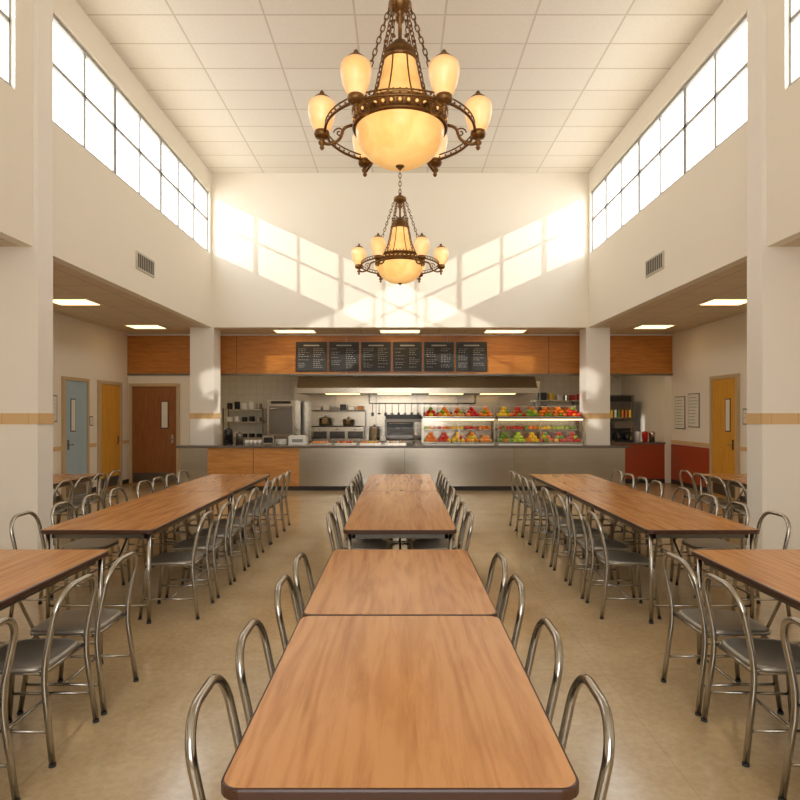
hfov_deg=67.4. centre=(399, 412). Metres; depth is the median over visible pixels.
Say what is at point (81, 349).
wall
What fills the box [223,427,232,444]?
urn
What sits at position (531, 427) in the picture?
display case
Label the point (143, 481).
dining chair
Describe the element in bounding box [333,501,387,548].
dining chair
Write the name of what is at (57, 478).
table
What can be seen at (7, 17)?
window
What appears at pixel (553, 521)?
dining chair
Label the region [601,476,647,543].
dining chair
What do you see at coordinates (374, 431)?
stock pot
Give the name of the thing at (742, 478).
table
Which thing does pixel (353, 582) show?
table
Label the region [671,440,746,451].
trim
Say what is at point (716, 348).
wall
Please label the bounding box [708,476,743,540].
dining chair
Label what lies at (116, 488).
dining chair
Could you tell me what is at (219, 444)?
countertop
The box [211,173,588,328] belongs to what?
wall
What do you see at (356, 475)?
dining chair
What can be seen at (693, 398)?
poster
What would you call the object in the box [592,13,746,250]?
window
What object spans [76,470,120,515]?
dining chair
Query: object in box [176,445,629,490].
counter
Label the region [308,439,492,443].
countertop
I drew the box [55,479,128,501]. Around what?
baseboard
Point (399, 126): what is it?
chandelier
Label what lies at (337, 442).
food tray
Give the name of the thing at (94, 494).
dining chair
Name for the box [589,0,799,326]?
wall
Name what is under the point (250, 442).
paper cups
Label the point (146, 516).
table
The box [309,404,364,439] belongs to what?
range
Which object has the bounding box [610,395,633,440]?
beverage cooler
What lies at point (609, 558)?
dining chair
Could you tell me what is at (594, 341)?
pillar
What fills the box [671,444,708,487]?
wainscot panel
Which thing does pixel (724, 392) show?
door
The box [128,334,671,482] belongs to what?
wall
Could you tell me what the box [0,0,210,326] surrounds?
wall
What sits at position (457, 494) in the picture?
dining chair
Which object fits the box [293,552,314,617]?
dining chair
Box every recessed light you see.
[53,298,101,304]
[124,324,166,328]
[272,329,316,332]
[379,329,420,332]
[483,329,527,332]
[633,324,675,328]
[698,298,746,304]
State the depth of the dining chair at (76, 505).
7.89 m
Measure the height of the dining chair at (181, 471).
0.835 m
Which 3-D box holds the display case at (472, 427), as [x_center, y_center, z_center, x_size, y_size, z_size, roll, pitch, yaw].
[1.285,0.264,13.410,1.590,0.874,0.660,0,0,0]
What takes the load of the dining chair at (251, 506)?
on the floor
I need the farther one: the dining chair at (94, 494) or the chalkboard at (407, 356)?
the chalkboard at (407, 356)
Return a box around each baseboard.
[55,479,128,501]
[671,479,745,501]
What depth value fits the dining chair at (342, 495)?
6.26 m
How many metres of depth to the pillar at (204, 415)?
13.20 m
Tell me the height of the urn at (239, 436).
0.280 m
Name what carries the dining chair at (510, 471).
on the floor
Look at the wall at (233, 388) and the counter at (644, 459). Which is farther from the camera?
the wall at (233, 388)
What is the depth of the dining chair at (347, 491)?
6.71 m
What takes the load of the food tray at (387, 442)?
on the countertop at (219, 444)
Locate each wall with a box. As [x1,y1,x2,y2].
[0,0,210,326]
[53,312,127,495]
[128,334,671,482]
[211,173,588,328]
[220,375,620,443]
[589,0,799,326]
[621,312,746,495]
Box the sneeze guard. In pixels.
[311,428,414,443]
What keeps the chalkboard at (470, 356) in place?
attached to the panel at (146, 355)
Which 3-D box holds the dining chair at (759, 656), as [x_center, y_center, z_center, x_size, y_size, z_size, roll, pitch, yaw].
[1.861,1.250,3.036,0.521,0.835,0.441,0,0,1]
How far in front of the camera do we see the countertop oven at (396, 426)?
16.53 m
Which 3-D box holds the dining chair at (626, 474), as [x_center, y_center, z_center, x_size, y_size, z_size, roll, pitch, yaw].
[2.920,1.250,8.264,0.521,0.835,0.441,0,0,0]
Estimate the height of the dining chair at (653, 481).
0.835 m
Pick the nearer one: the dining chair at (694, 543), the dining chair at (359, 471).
the dining chair at (694, 543)
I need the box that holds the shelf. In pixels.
[534,393,579,425]
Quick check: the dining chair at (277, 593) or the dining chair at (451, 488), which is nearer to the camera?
the dining chair at (277, 593)
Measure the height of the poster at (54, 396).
0.500 m
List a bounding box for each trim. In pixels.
[53,440,128,451]
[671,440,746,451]
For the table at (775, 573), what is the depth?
3.66 m
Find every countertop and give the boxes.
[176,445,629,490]
[219,444,495,444]
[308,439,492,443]
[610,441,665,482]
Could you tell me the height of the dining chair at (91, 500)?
0.835 m
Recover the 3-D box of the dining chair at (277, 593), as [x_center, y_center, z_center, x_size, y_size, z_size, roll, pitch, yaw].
[-0.349,1.250,3.021,0.521,0.835,0.441,0,0,0]
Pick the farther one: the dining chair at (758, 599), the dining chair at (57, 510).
the dining chair at (57, 510)
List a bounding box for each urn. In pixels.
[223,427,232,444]
[236,432,242,443]
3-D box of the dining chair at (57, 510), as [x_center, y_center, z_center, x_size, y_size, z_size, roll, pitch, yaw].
[-4.401,1.250,7.449,0.521,0.835,0.441,0,0,-2]
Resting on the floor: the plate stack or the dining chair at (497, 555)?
the dining chair at (497, 555)
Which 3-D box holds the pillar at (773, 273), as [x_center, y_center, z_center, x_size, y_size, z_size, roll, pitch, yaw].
[4.385,-1.808,6.940,0.590,6.950,0.320,0,0,0]
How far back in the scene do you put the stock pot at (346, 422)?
16.72 m
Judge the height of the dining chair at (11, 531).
0.835 m
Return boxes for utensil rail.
[369,395,475,415]
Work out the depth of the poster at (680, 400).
13.81 m
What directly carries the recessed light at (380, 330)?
in the ceiling at (681, 308)
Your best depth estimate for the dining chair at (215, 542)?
5.50 m
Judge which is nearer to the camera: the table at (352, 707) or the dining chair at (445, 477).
the table at (352, 707)
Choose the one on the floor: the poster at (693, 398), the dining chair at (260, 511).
the dining chair at (260, 511)
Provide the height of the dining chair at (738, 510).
0.835 m
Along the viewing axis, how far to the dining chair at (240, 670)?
2.21 m
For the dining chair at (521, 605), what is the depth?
2.89 m
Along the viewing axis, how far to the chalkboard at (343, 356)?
14.20 m
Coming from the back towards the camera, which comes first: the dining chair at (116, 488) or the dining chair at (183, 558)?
the dining chair at (116, 488)
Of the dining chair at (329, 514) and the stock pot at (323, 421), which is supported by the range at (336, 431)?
the stock pot at (323, 421)
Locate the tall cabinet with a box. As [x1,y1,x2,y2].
[267,400,300,443]
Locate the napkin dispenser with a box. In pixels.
[288,435,307,444]
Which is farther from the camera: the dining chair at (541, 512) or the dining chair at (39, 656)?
the dining chair at (541, 512)
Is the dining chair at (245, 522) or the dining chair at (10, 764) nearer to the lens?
the dining chair at (10, 764)
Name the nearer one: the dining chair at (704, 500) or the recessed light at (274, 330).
the dining chair at (704, 500)
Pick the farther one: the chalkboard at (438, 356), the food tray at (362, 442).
the chalkboard at (438, 356)
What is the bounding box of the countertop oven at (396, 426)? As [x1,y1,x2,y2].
[385,415,420,439]
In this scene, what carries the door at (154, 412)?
attached to the wall at (184, 380)
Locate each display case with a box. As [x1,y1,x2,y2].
[421,406,494,444]
[493,406,583,444]
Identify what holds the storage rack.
on the floor
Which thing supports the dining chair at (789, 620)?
on the floor
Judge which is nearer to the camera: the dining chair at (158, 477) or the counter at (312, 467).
the dining chair at (158, 477)
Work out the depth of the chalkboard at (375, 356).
14.20 m
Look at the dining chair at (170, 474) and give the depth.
8.39 m
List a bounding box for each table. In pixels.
[0,549,108,663]
[40,491,233,623]
[53,474,101,515]
[161,474,269,553]
[221,616,578,799]
[303,549,496,616]
[343,491,456,548]
[362,474,437,542]
[530,474,638,553]
[566,491,759,623]
[691,549,799,664]
[698,474,746,515]
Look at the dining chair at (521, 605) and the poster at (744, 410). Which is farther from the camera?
the poster at (744, 410)
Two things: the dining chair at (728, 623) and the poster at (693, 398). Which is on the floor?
the dining chair at (728, 623)
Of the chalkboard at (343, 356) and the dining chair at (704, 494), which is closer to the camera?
the dining chair at (704, 494)
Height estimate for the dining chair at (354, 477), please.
0.835 m
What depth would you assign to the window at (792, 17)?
6.45 m
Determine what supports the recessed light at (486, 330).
in the ceiling at (681, 308)
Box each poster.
[53,395,56,421]
[90,416,92,425]
[675,396,684,428]
[688,393,699,427]
[743,409,746,424]
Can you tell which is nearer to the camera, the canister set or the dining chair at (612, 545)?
the dining chair at (612, 545)
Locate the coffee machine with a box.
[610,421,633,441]
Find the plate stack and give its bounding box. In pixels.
[275,439,286,444]
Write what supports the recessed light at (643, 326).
in the ceiling at (681, 308)
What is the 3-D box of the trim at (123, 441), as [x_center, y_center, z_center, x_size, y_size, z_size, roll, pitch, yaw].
[-6.460,0.677,5.140,0.020,0.080,18.280,0,0,0]
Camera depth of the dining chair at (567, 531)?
6.09 m
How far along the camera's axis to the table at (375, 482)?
7.80 m
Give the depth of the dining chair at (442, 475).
8.22 m
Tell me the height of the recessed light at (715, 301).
0.026 m
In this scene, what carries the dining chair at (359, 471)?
on the floor
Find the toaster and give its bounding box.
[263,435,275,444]
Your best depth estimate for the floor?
3.90 m
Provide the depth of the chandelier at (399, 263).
8.67 m
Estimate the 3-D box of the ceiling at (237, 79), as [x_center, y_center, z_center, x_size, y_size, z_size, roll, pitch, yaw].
[0.000,-5.358,4.600,8.580,0.150,17.600,0,0,0]
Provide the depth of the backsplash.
17.57 m
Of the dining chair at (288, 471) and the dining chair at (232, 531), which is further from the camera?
the dining chair at (288, 471)
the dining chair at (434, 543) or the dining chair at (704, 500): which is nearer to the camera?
the dining chair at (434, 543)
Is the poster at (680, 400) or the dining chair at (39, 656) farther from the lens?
the poster at (680, 400)
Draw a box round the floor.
[0,483,799,799]
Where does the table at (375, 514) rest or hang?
on the floor
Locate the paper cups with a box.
[244,440,262,444]
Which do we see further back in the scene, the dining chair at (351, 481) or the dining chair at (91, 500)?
the dining chair at (91, 500)
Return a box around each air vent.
[136,250,154,277]
[645,250,663,277]
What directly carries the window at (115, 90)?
in the wall at (100, 222)
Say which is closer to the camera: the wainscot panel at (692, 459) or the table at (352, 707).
the table at (352, 707)
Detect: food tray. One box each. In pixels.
[310,441,332,444]
[335,441,356,444]
[360,441,381,444]
[385,441,405,444]
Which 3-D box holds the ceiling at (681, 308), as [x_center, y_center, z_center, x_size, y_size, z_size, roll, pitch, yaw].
[0.000,-1.943,5.040,13.340,0.120,18.480,0,0,0]
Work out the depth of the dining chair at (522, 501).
8.43 m
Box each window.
[0,0,10,85]
[53,13,207,250]
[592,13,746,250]
[789,0,799,85]
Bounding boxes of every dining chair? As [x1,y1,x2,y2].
[0,573,98,767]
[0,617,20,799]
[9,511,91,617]
[17,552,138,715]
[50,501,124,598]
[53,479,72,548]
[54,476,91,540]
[59,473,106,522]
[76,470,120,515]
[81,493,146,581]
[108,487,166,567]
[136,480,188,551]
[138,510,214,619]
[151,476,198,537]
[165,473,209,535]
[165,501,232,597]
[177,470,218,526]
[185,674,241,799]
[186,493,246,581]
[204,487,258,566]
[223,480,271,552]
[234,476,278,543]
[235,618,274,725]
[243,473,285,536]
[252,470,290,530]
[274,574,301,651]
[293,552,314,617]
[326,511,339,551]
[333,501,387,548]
[340,493,388,548]
[345,487,390,548]
[350,480,392,548]
[353,476,359,495]
[355,473,361,493]
[358,470,363,489]
[407,476,446,540]
[407,480,449,548]
[409,487,454,548]
[411,493,460,548]
[412,501,466,548]
[436,470,442,489]
[438,473,444,493]
[459,510,473,551]
[485,552,507,617]
[499,574,524,649]
[509,470,546,527]
[515,473,552,535]
[521,476,565,543]
[525,617,562,723]
[528,480,576,552]
[541,487,594,566]
[553,493,613,581]
[558,674,614,799]
[568,501,635,598]
[581,470,622,523]
[585,510,661,619]
[590,473,634,536]
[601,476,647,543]
[611,480,662,550]
[632,487,691,566]
[653,493,718,581]
[661,552,783,715]
[675,501,749,598]
[679,470,723,515]
[692,472,740,522]
[701,573,799,767]
[704,511,790,616]
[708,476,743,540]
[727,479,746,548]
[778,616,799,799]
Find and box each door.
[61,376,89,499]
[97,380,121,490]
[129,383,179,482]
[709,373,739,500]
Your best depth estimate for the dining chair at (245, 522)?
6.64 m
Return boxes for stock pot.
[318,415,331,425]
[341,417,354,425]
[367,424,380,439]
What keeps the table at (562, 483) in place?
on the floor
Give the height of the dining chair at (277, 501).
0.835 m
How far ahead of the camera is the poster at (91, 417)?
12.55 m
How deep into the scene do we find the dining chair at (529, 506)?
7.88 m
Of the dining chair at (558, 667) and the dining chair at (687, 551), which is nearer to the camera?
the dining chair at (558, 667)
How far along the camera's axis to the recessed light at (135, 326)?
12.88 m
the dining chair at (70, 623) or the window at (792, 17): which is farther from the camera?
the window at (792, 17)
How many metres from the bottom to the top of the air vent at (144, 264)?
0.280 m
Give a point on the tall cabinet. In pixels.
(283, 416)
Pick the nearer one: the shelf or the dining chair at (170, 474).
the dining chair at (170, 474)
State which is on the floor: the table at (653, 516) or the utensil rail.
the table at (653, 516)
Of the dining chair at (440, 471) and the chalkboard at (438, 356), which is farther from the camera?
the chalkboard at (438, 356)
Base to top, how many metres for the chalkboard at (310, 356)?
0.700 m
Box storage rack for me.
[222,402,266,443]
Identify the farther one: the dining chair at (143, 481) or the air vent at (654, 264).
the air vent at (654, 264)
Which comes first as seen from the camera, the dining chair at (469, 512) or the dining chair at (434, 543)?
the dining chair at (469, 512)
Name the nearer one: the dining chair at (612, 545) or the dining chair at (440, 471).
the dining chair at (612, 545)
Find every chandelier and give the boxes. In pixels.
[308,0,491,176]
[352,173,447,284]
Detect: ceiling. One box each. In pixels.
[0,238,799,333]
[76,0,723,172]
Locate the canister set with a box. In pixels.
[635,431,654,441]
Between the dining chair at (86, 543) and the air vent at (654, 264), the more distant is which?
the air vent at (654, 264)
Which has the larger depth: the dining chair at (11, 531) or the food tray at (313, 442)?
the food tray at (313, 442)
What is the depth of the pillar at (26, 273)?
6.79 m
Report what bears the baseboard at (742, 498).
attached to the wall at (716, 348)
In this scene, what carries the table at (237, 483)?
on the floor
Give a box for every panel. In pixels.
[127,336,672,374]
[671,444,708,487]
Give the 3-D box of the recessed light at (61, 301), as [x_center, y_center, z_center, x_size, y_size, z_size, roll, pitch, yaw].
[-5.500,-1.870,10.100,0.720,0.026,0.520,0,0,0]
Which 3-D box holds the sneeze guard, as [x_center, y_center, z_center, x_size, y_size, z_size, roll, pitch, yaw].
[-0.815,0.511,13.580,2.370,0.380,0.320,0,0,0]
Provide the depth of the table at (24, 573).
3.66 m
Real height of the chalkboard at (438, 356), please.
0.700 m
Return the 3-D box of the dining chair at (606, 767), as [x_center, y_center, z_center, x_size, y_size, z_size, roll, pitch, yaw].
[0.349,1.250,1.832,0.521,0.835,0.441,0,0,2]
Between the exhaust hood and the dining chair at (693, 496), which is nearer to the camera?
the dining chair at (693, 496)
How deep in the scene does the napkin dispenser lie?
13.33 m
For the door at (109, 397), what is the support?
in the wall at (81, 349)
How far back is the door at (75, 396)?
11.89 m
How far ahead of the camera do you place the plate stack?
13.31 m
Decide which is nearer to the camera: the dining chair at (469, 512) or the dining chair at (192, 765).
the dining chair at (192, 765)
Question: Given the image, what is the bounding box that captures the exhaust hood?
[297,377,536,394]
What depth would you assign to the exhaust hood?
15.92 m
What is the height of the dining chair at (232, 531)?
0.835 m
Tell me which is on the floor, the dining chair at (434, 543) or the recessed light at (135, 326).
the dining chair at (434, 543)
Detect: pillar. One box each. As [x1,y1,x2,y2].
[0,0,53,548]
[189,327,220,444]
[580,327,610,444]
[746,0,799,548]
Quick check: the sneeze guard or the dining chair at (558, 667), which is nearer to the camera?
the dining chair at (558, 667)
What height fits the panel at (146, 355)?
0.940 m
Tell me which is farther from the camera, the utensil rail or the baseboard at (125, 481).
the utensil rail
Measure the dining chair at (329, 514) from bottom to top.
0.835 m
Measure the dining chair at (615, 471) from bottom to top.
0.835 m
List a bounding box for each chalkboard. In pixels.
[296,342,326,371]
[329,342,358,371]
[361,342,390,371]
[393,342,421,371]
[424,342,453,371]
[456,342,486,371]
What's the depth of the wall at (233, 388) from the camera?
17.60 m
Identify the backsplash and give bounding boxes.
[294,381,539,438]
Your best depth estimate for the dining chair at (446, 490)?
7.20 m

